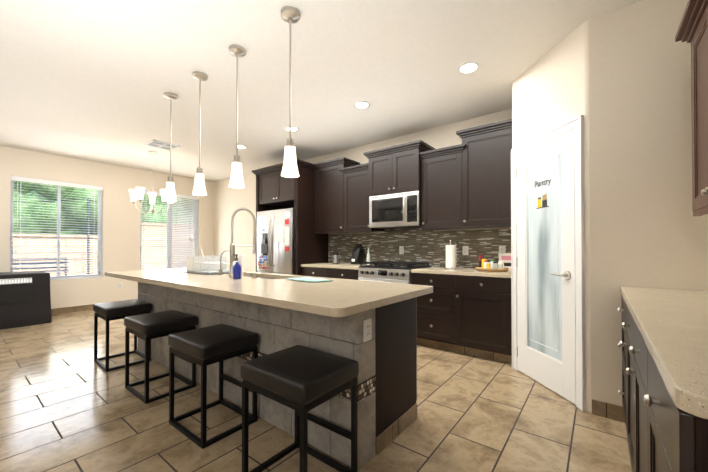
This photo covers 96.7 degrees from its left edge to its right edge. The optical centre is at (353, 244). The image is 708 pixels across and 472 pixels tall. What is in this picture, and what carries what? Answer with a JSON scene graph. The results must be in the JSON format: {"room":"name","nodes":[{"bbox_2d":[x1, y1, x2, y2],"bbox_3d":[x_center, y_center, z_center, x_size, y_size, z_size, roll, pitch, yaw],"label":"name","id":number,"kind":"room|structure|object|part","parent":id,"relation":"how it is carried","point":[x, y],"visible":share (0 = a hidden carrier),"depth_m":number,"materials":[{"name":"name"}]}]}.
{"room":"kitchen","nodes":[
{"label":"kitchen","id":0,"kind":"room"},
{"bbox_2d":[0,146,213,308],"bbox_3d":[-5.864,-0.185,4.755,0.160,2.770,7.700,0,-1,38],"label":"wall","id":1,"kind":"structure","parent":0,"point":[120,231],"depth_m":6.07,"materials":[{"name":"paint"}]},
{"bbox_2d":[10,180,101,280],"bbox_3d":[-5.218,-0.247,5.583,0.164,1.732,1.200,0,-1,38],"label":"window","id":2,"kind":"structure","parent":1,"relation":"in","point":[58,218],"depth_m":5.60,"materials":[{"name":"white plastic"}]},
{"bbox_2d":[10,176,102,279],"bbox_3d":[-5.184,-0.254,5.557,0.078,1.714,1.196,0,-1,38],"label":"window blind","id":3,"kind":"object","parent":2,"relation":"attached to","point":[43,181],"visible":0.83,"depth_m":5.52,"materials":[{"name":"white plastic"}]},
{"bbox_2d":[51,304,93,314],"bbox_3d":[-6.281,1.144,4.067,0.012,0.100,6.120,0,-1,38],"label":"baseboard","id":4,"kind":"structure","parent":1,"relation":"attached to","point":[83,307],"depth_m":5.65,"materials":[{"name":"tile"}]},
{"bbox_2d":[140,190,170,269],"bbox_3d":[-4.246,0.011,6.760,0.078,2.304,0.611,0,-1,38],"label":"window blind","id":5,"kind":"object","parent":1,"relation":"attached to","point":[146,226],"visible":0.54,"depth_m":6.76,"materials":[{"name":"white plastic"}]},
{"bbox_2d":[140,193,196,269],"bbox_3d":[-4.138,0.025,7.053,0.080,2.330,1.210,0,-1,38],"label":"door frame","id":6,"kind":"structure","parent":1,"relation":"attached to","point":[169,214],"depth_m":7.02,"materials":[{"name":"white wood"}]},
{"bbox_2d":[171,194,198,267],"bbox_3d":[-3.874,0.015,7.239,0.078,2.304,0.589,0,-1,38],"label":"window blind","id":7,"kind":"object","parent":1,"relation":"attached to","point":[176,258],"visible":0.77,"depth_m":7.22,"materials":[{"name":"white plastic"}]},
{"bbox_2d":[0,310,631,471],"bbox_3d":[-2.559,1.238,2.171,8.535,0.120,8.020,0,-1,38],"label":"floor","id":8,"kind":"structure","parent":0,"point":[68,403],"depth_m":2.09,"materials":[{"name":"tile"}]},
{"bbox_2d":[0,271,51,329],"bbox_3d":[-5.367,0.813,4.556,0.793,0.770,1.365,0,-1,38],"label":"dog crate","id":9,"kind":"object","parent":8,"relation":"on","point":[25,298],"visible":1,"depth_m":4.63,"materials":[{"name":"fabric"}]},
{"bbox_2d":[93,299,151,371],"bbox_3d":[-2.363,0.887,3.219,0.467,0.599,0.398,0,-1,38],"label":"bar stool","id":10,"kind":"object","parent":8,"relation":"on","point":[107,312],"visible":0.98,"depth_m":3.12,"materials":[{"name":"black leather"}]},
{"bbox_2d":[124,310,196,403],"bbox_3d":[-1.604,0.882,2.616,0.462,0.599,0.392,0,-1,38],"label":"bar stool","id":11,"kind":"object","parent":8,"relation":"on","point":[147,327],"visible":0.94,"depth_m":2.52,"materials":[{"name":"black leather"}]},
{"bbox_2d":[168,324,258,448],"bbox_3d":[-0.933,0.878,2.094,0.464,0.599,0.394,0,-1,38],"label":"bar stool","id":12,"kind":"object","parent":8,"relation":"on","point":[203,347],"visible":0.98,"depth_m":2.00,"materials":[{"name":"black leather"}]},
{"bbox_2d":[257,208,293,274],"bbox_3d":[-1.123,0.318,5.421,0.910,1.775,0.789,0,-1,38],"label":"refrigerator","id":13,"kind":"object","parent":8,"relation":"on","point":[275,241],"visible":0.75,"depth_m":5.09,"materials":[{"name":"grey metal"}]},
{"bbox_2d":[137,277,416,470],"bbox_3d":[-0.986,0.754,2.858,3.116,0.860,0.706,0,-1,38],"label":"kitchen island","id":14,"kind":"object","parent":8,"relation":"on","point":[385,357],"visible":0.4,"depth_m":1.94,"materials":[{"name":"tile"}]},
{"bbox_2d":[105,268,432,316],"bbox_3d":[-1.060,0.280,2.733,3.300,0.084,0.995,0,-1,38],"label":"island countertop","id":15,"kind":"structure","parent":14,"relation":"on","point":[336,297],"depth_m":1.99,"materials":[{"name":"stone"}]},
{"bbox_2d":[184,236,244,274],"bbox_3d":[-1.457,0.096,3.288,0.546,0.384,0.420,0,-1,38],"label":"dish rack","id":16,"kind":"object","parent":15,"relation":"on","point":[207,265],"visible":0.85,"depth_m":3.26,"materials":[{"name":"white plastic"}]},
{"bbox_2d":[219,250,229,274],"bbox_3d":[-1.238,0.168,3.033,0.055,0.236,0.137,0,-1,38],"label":"filter faucet","id":17,"kind":"object","parent":15,"relation":"on","point":[220,271],"visible":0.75,"depth_m":2.98,"materials":[{"name":"silver metal"}]},
{"bbox_2d":[232,254,243,278],"bbox_3d":[-0.956,0.182,2.609,0.059,0.200,0.097,0,-1,20],"label":"soap bottle","id":18,"kind":"object","parent":15,"relation":"on","point":[238,268],"visible":1,"depth_m":2.56,"materials":[{"name":"blue plastic"}]},
{"bbox_2d":[228,207,256,276],"bbox_3d":[-1.001,-0.032,2.890,0.108,0.632,0.286,0,-1,38],"label":"kitchen faucet","id":19,"kind":"object","parent":15,"relation":"on","point":[232,249],"visible":1,"depth_m":2.83,"materials":[{"name":"silver metal"}]},
{"bbox_3d":[-0.828,0.259,2.625,0.042,0.045,0.042,0,-1,38],"label":"soap dispenser cap","id":20,"kind":"part","parent":15,"relation":"part of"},
{"bbox_2d":[285,277,332,281],"bbox_3d":[-0.354,0.270,2.453,0.376,0.014,0.174,0,-1,43],"label":"cloth","id":21,"kind":"object","parent":15,"relation":"on","point":[307,279],"visible":1,"depth_m":2.42,"materials":[{"name":"white fabric"}]},
{"bbox_2d":[363,318,371,341],"bbox_3d":[0.074,0.459,1.694,0.009,0.116,0.072,0,-1,38],"label":"outlet","id":22,"kind":"object","parent":14,"relation":"attached to","point":[367,329],"visible":1,"depth_m":1.69,"materials":[{"name":"white plastic"}]},
{"bbox_2d":[252,159,327,274],"bbox_3d":[-1.097,-0.046,5.443,1.181,2.504,0.752,0,-1,38],"label":"surround","id":23,"kind":"object","parent":8,"relation":"on","point":[275,190],"visible":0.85,"depth_m":5.09,"materials":[{"name":"brown wood"}]},
{"bbox_2d":[240,345,358,471],"bbox_3d":[-0.270,0.873,1.578,0.463,0.599,0.393,0,-1,38],"label":"bar stool","id":24,"kind":"object","parent":8,"relation":"on","point":[301,381],"visible":1,"depth_m":1.52,"materials":[{"name":"black leather"}]},
{"bbox_2d":[301,267,358,279],"bbox_3d":[-0.182,0.770,4.801,1.133,0.860,0.630,0,-1,38],"label":"base cabinet","id":25,"kind":"object","parent":8,"relation":"on","point":[352,274],"depth_m":4.53,"materials":[{"name":"wood"}]},
{"bbox_2d":[358,261,431,283],"bbox_3d":[0.529,0.713,4.170,0.752,0.964,0.714,0,-1,38],"label":"gas range","id":26,"kind":"object","parent":8,"relation":"on","point":[391,271],"visible":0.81,"depth_m":3.96,"materials":[{"name":"metal"}]},
{"bbox_2d":[411,273,460,352],"bbox_3d":[1.102,0.762,3.802,0.591,0.860,0.630,0,-1,38],"label":"base cabinet","id":27,"kind":"object","parent":8,"relation":"on","point":[439,311],"depth_m":3.53,"materials":[{"name":"wood"}]},
{"bbox_2d":[461,275,511,362],"bbox_3d":[1.508,0.759,3.486,0.565,0.860,0.630,0,-1,38],"label":"base cabinet","id":28,"kind":"object","parent":8,"relation":"on","point":[470,315],"depth_m":3.22,"materials":[{"name":"wood"}]},
{"bbox_2d":[301,263,510,277],"bbox_3d":[0.549,0.315,4.233,2.993,0.039,0.635,0,-1,38],"label":"countertop","id":29,"kind":"structure","parent":28,"relation":"on","point":[457,271],"depth_m":3.64,"materials":[{"name":"stone"}]},
{"bbox_2d":[332,252,338,263],"bbox_3d":[-0.294,0.207,4.989,0.100,0.190,0.105,0,-1,38],"label":"coffee grinder","id":30,"kind":"object","parent":29,"relation":"on","point":[335,257],"visible":1,"depth_m":4.95,"materials":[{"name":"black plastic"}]},
{"bbox_2d":[351,243,364,264],"bbox_3d":[0.056,0.137,4.853,0.130,0.328,0.219,0,-1,38],"label":"knife block","id":31,"kind":"object","parent":29,"relation":"on","point":[358,253],"visible":0.96,"depth_m":4.80,"materials":[{"name":"black plastic"}]},
{"bbox_2d":[367,248,370,264],"bbox_3d":[0.216,0.172,4.684,0.060,0.255,0.060,0,-1,38],"label":"glass bottle","id":32,"kind":"object","parent":29,"relation":"on","point":[368,257],"visible":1,"depth_m":4.66,"materials":[{"name":"white glass"}]},
{"bbox_2d":[444,240,456,268],"bbox_3d":[1.166,0.117,3.805,0.150,0.350,0.150,0,-1,38],"label":"paper towel holder","id":33,"kind":"object","parent":29,"relation":"on","point":[451,256],"visible":1,"depth_m":3.76,"materials":[{"name":"white paper"}]},
{"bbox_2d":[475,259,508,271],"bbox_3d":[1.521,0.225,3.478,0.340,0.129,0.340,0,-1,38],"label":"tray","id":34,"kind":"object","parent":29,"relation":"on","point":[490,266],"visible":1,"depth_m":3.41,"materials":[{"name":"wood"}]},
{"bbox_2d":[498,253,510,269],"bbox_3d":[1.724,0.192,3.560,0.160,0.197,0.049,0,-1,38],"label":"card","id":35,"kind":"object","parent":29,"relation":"on","point":[505,258],"visible":0.55,"depth_m":3.56,"materials":[{"name":"white paper"}]},
{"bbox_2d":[618,294,622,394],"bbox_3d":[1.867,0.744,1.693,0.630,0.860,0.542,0,-1,38],"label":"base cabinet","id":36,"kind":"object","parent":8,"relation":"on","point":[619,309],"depth_m":1.92,"materials":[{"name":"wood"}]},
{"bbox_2d":[622,298,629,454],"bbox_3d":[1.573,0.741,1.315,0.630,0.860,0.544,0,-1,38],"label":"base cabinet","id":37,"kind":"object","parent":8,"relation":"on","point":[625,337],"depth_m":1.75,"materials":[{"name":"wood"}]},
{"bbox_2d":[626,310,640,471],"bbox_3d":[1.317,0.738,0.986,0.630,0.860,0.543,0,-1,38],"label":"base cabinet","id":38,"kind":"object","parent":8,"relation":"on","point":[632,329],"depth_m":1.36,"materials":[{"name":"wood"}]},
{"bbox_2d":[638,334,707,471],"bbox_3d":[1.019,0.735,0.603,0.630,0.860,0.553,0,-1,38],"label":"base cabinet","id":39,"kind":"object","parent":8,"relation":"on","point":[665,433],"depth_m":0.74,"materials":[{"name":"wood"}]},
{"bbox_2d":[620,286,707,418],"bbox_3d":[1.432,0.289,1.142,0.635,0.039,1.955,0,-1,38],"label":"countertop","id":40,"kind":"structure","parent":39,"relation":"on","point":[672,325],"depth_m":0.93,"materials":[{"name":"stone"}]},
{"bbox_2d":[0,0,641,181],"bbox_3d":[-2.559,-1.652,2.196,8.535,0.120,8.020,0,-1,38],"label":"ceiling","id":41,"kind":"structure","parent":0,"point":[92,80],"depth_m":2.88,"materials":[{"name":"paint"}]},
{"bbox_2d":[129,151,172,214],"bbox_3d":[-3.379,-1.039,5.332,0.660,1.052,0.637,0,-1,38],"label":"chandelier","id":42,"kind":"object","parent":41,"relation":"hanging from","point":[138,192],"visible":0.94,"depth_m":5.22,"materials":[{"name":"white glass"}]},
{"bbox_2d":[144,139,179,150],"bbox_3d":[-3.016,-1.562,4.958,0.380,0.012,0.380,0,-1,38],"label":"ceiling vent","id":43,"kind":"object","parent":41,"relation":"in","point":[154,143],"visible":0.92,"depth_m":4.94,"materials":[{"name":"grey plastic"}]},
{"bbox_2d":[164,92,177,201],"bbox_3d":[-1.937,-1.022,3.328,0.130,1.120,0.130,0,-1,38],"label":"pendant light","id":44,"kind":"object","parent":41,"relation":"hanging from","point":[170,195],"visible":1,"depth_m":3.30,"materials":[{"name":"white glass"}]},
{"bbox_2d":[192,71,207,195],"bbox_3d":[-1.440,-1.026,2.941,0.130,1.120,0.130,0,-1,38],"label":"pendant light","id":45,"kind":"object","parent":41,"relation":"hanging from","point":[199,189],"visible":1,"depth_m":2.92,"materials":[{"name":"white glass"}]},
{"bbox_2d":[229,44,245,187],"bbox_3d":[-0.950,-1.029,2.561,0.130,1.120,0.130,0,-1,38],"label":"pendant light","id":46,"kind":"object","parent":41,"relation":"hanging from","point":[236,179],"visible":1,"depth_m":2.54,"materials":[{"name":"white glass"}]},
{"bbox_2d":[234,145,246,148],"bbox_3d":[-1.815,-1.562,5.037,0.190,0.009,0.190,0,-1,38],"label":"recessed light","id":47,"kind":"object","parent":41,"relation":"in","point":[242,147],"visible":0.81,"depth_m":5.05,"materials":[{"name":"white glass"}]},
{"bbox_2d":[281,6,299,177],"bbox_3d":[-0.437,-1.032,2.161,0.130,1.120,0.130,0,-1,38],"label":"pendant light","id":48,"kind":"object","parent":41,"relation":"hanging from","point":[290,14],"visible":1,"depth_m":2.14,"materials":[{"name":"white glass"}]},
{"bbox_2d":[285,126,298,131],"bbox_3d":[-0.844,-1.569,4.282,0.190,0.009,0.190,0,-1,38],"label":"recessed light","id":49,"kind":"object","parent":41,"relation":"in","point":[294,129],"visible":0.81,"depth_m":4.28,"materials":[{"name":"white glass"}]},
{"bbox_2d":[353,101,369,108],"bbox_3d":[0.088,-1.575,3.557,0.190,0.009,0.190,0,-1,38],"label":"recessed light","id":50,"kind":"object","parent":41,"relation":"in","point":[361,105],"visible":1,"depth_m":3.55,"materials":[{"name":"white glass"}]},
{"bbox_2d":[457,62,479,74],"bbox_3d":[1.027,-1.581,2.826,0.190,0.009,0.190,0,-1,38],"label":"recessed light","id":51,"kind":"object","parent":41,"relation":"in","point":[467,68],"visible":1,"depth_m":2.82,"materials":[{"name":"white glass"}]},
{"bbox_2d":[214,109,511,271],"bbox_3d":[-0.146,-0.180,5.285,8.535,2.770,0.160,0,-1,38],"label":"wall","id":52,"kind":"structure","parent":0,"point":[228,201],"depth_m":6.78,"materials":[{"name":"paint"}]},
{"bbox_2d":[313,159,360,233],"bbox_3d":[-0.271,-0.723,5.061,0.688,1.052,0.350,0,-1,38],"label":"upper cabinet","id":53,"kind":"object","parent":52,"relation":"attached to","point":[329,179],"depth_m":4.92,"materials":[{"name":"brown wood"}]},
{"bbox_2d":[345,167,383,232],"bbox_3d":[0.151,-0.646,4.731,0.508,0.892,0.350,0,-1,38],"label":"upper cabinet","id":54,"kind":"object","parent":52,"relation":"attached to","point":[356,205],"depth_m":4.61,"materials":[{"name":"brown wood"}]},
{"bbox_2d":[365,151,396,198],"bbox_3d":[0.506,-0.950,4.414,0.445,0.550,0.420,0,-1,38],"label":"upper cabinet","id":55,"kind":"object","parent":52,"relation":"attached to","point":[381,169],"depth_m":4.26,"materials":[{"name":"brown wood"}]},
{"bbox_2d":[369,191,420,228],"bbox_3d":[0.617,-0.454,4.293,0.752,0.436,0.460,0,-1,38],"label":"microwave","id":56,"kind":"object","parent":55,"relation":"attached to","point":[396,211],"visible":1,"depth_m":4.12,"materials":[{"name":"silver metal"}]},
{"bbox_2d":[397,143,432,192],"bbox_3d":[0.757,-0.952,4.218,0.446,0.550,0.420,0,-1,38],"label":"upper cabinet","id":57,"kind":"object","parent":52,"relation":"attached to","point":[408,158],"depth_m":4.00,"materials":[{"name":"brown wood"}]},
{"bbox_2d":[328,228,510,267],"bbox_3d":[0.742,0.032,4.482,2.993,0.529,0.008,0,-1,38],"label":"backsplash","id":58,"kind":"structure","parent":52,"relation":"attached to","point":[420,245],"depth_m":4.31,"materials":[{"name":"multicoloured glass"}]},
{"bbox_2d":[399,246,403,253],"bbox_3d":[0.681,0.078,4.518,0.072,0.116,0.009,0,-1,38],"label":"outlet","id":59,"kind":"object","parent":58,"relation":"attached to","point":[401,249],"visible":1,"depth_m":4.51,"materials":[{"name":"white plastic"}]},
{"bbox_2d":[463,246,467,254],"bbox_3d":[1.399,0.073,3.959,0.072,0.116,0.009,0,-1,38],"label":"outlet","id":60,"kind":"object","parent":58,"relation":"attached to","point":[465,250],"visible":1,"depth_m":3.96,"materials":[{"name":"white plastic"}]},
{"bbox_2d":[499,246,505,252],"bbox_3d":[1.739,0.071,3.695,0.072,0.116,0.009,0,-1,38],"label":"outlet","id":61,"kind":"object","parent":58,"relation":"attached to","point":[502,249],"visible":0.81,"depth_m":3.69,"materials":[{"name":"white plastic"}]},
{"bbox_2d":[421,147,468,229],"bbox_3d":[1.157,-0.652,3.949,0.513,0.892,0.350,0,-1,38],"label":"upper cabinet","id":62,"kind":"object","parent":52,"relation":"attached to","point":[441,172],"depth_m":3.81,"materials":[{"name":"brown wood"}]},
{"bbox_2d":[453,123,511,228],"bbox_3d":[1.563,-0.735,3.633,0.644,1.052,0.350,0,-1,38],"label":"upper cabinet","id":63,"kind":"object","parent":52,"relation":"attached to","point":[466,184],"depth_m":3.49,"materials":[{"name":"brown wood"}]},
{"bbox_2d":[512,0,707,412],"bbox_3d":[2.110,-0.203,2.647,1.415,2.770,1.235,0,-1,38],"label":"wall","id":64,"kind":"structure","parent":0,"point":[619,79],"depth_m":2.11,"materials":[{"name":"paint"}]},
{"bbox_2d":[511,115,585,410],"bbox_3d":[1.579,0.130,2.642,0.588,2.104,0.588,0,-1,38],"label":"pantry door","id":65,"kind":"structure","parent":64,"relation":"in","point":[548,284],"depth_m":2.55,"materials":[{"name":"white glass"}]},
{"bbox_2d":[535,179,550,186],"bbox_3d":[1.584,-0.515,2.645,0.002,0.068,0.190,0,0,-7],"label":"lettering","id":66,"kind":"object","parent":65,"relation":"attached to","point":[539,184],"visible":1,"depth_m":2.64},
{"bbox_3d":[0.746,-0.229,-0.388,0.160,2.770,7.700,0,-1,38],"label":"wall","id":67,"kind":"structure","parent":0,"visible":0},
{"bbox_2d":[687,0,707,215],"bbox_3d":[1.696,-0.651,1.256,0.350,0.942,0.844,0,-1,38],"label":"upper cabinet","id":68,"kind":"object","parent":67,"relation":"attached to","point":[693,28],"depth_m":1.58,"materials":[{"name":"brown wood"}]},
{"label":"outside","id":69,"kind":"structure","parent":0,"visible":0},
{"bbox_3d":[-17.308,1.391,16.497,32.339,0.120,55.000,0,-1,38],"label":"ground","id":70,"kind":"structure","parent":69,"visible":0},
{"bbox_2d":[13,258,68,275],"bbox_3d":[-7.519,0.784,7.112,0.617,0.933,1.700,0,-1,38],"label":"bench","id":71,"kind":"object","parent":70,"relation":"on","point":[43,267],"depth_m":7.60,"materials":[{"name":"metal"}]},
{"bbox_2d":[13,223,191,275],"bbox_3d":[-8.365,0.246,9.548,0.300,2.050,55.000,0,-1,38],"label":"fence","id":72,"kind":"object","parent":70,"relation":"on","point":[152,230],"depth_m":9.41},
{"bbox_2d":[14,198,190,273],"bbox_3d":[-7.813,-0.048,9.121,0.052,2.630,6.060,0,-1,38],"label":"pergola","id":73,"kind":"object","parent":70,"relation":"on","point":[88,237],"depth_m":9.18,"materials":[{"name":"wood"}]},
{"bbox_2d":[13,181,192,235],"bbox_3d":[-10.252,-1.187,13.702,5.658,4.927,23.436,0,-1,38],"label":"trees","id":74,"kind":"object","parent":70,"relation":"on","point":[157,218],"visible":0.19,"depth_m":11.39,"materials":[{"name":"foliage"},{"name":"bark"}]}
]}

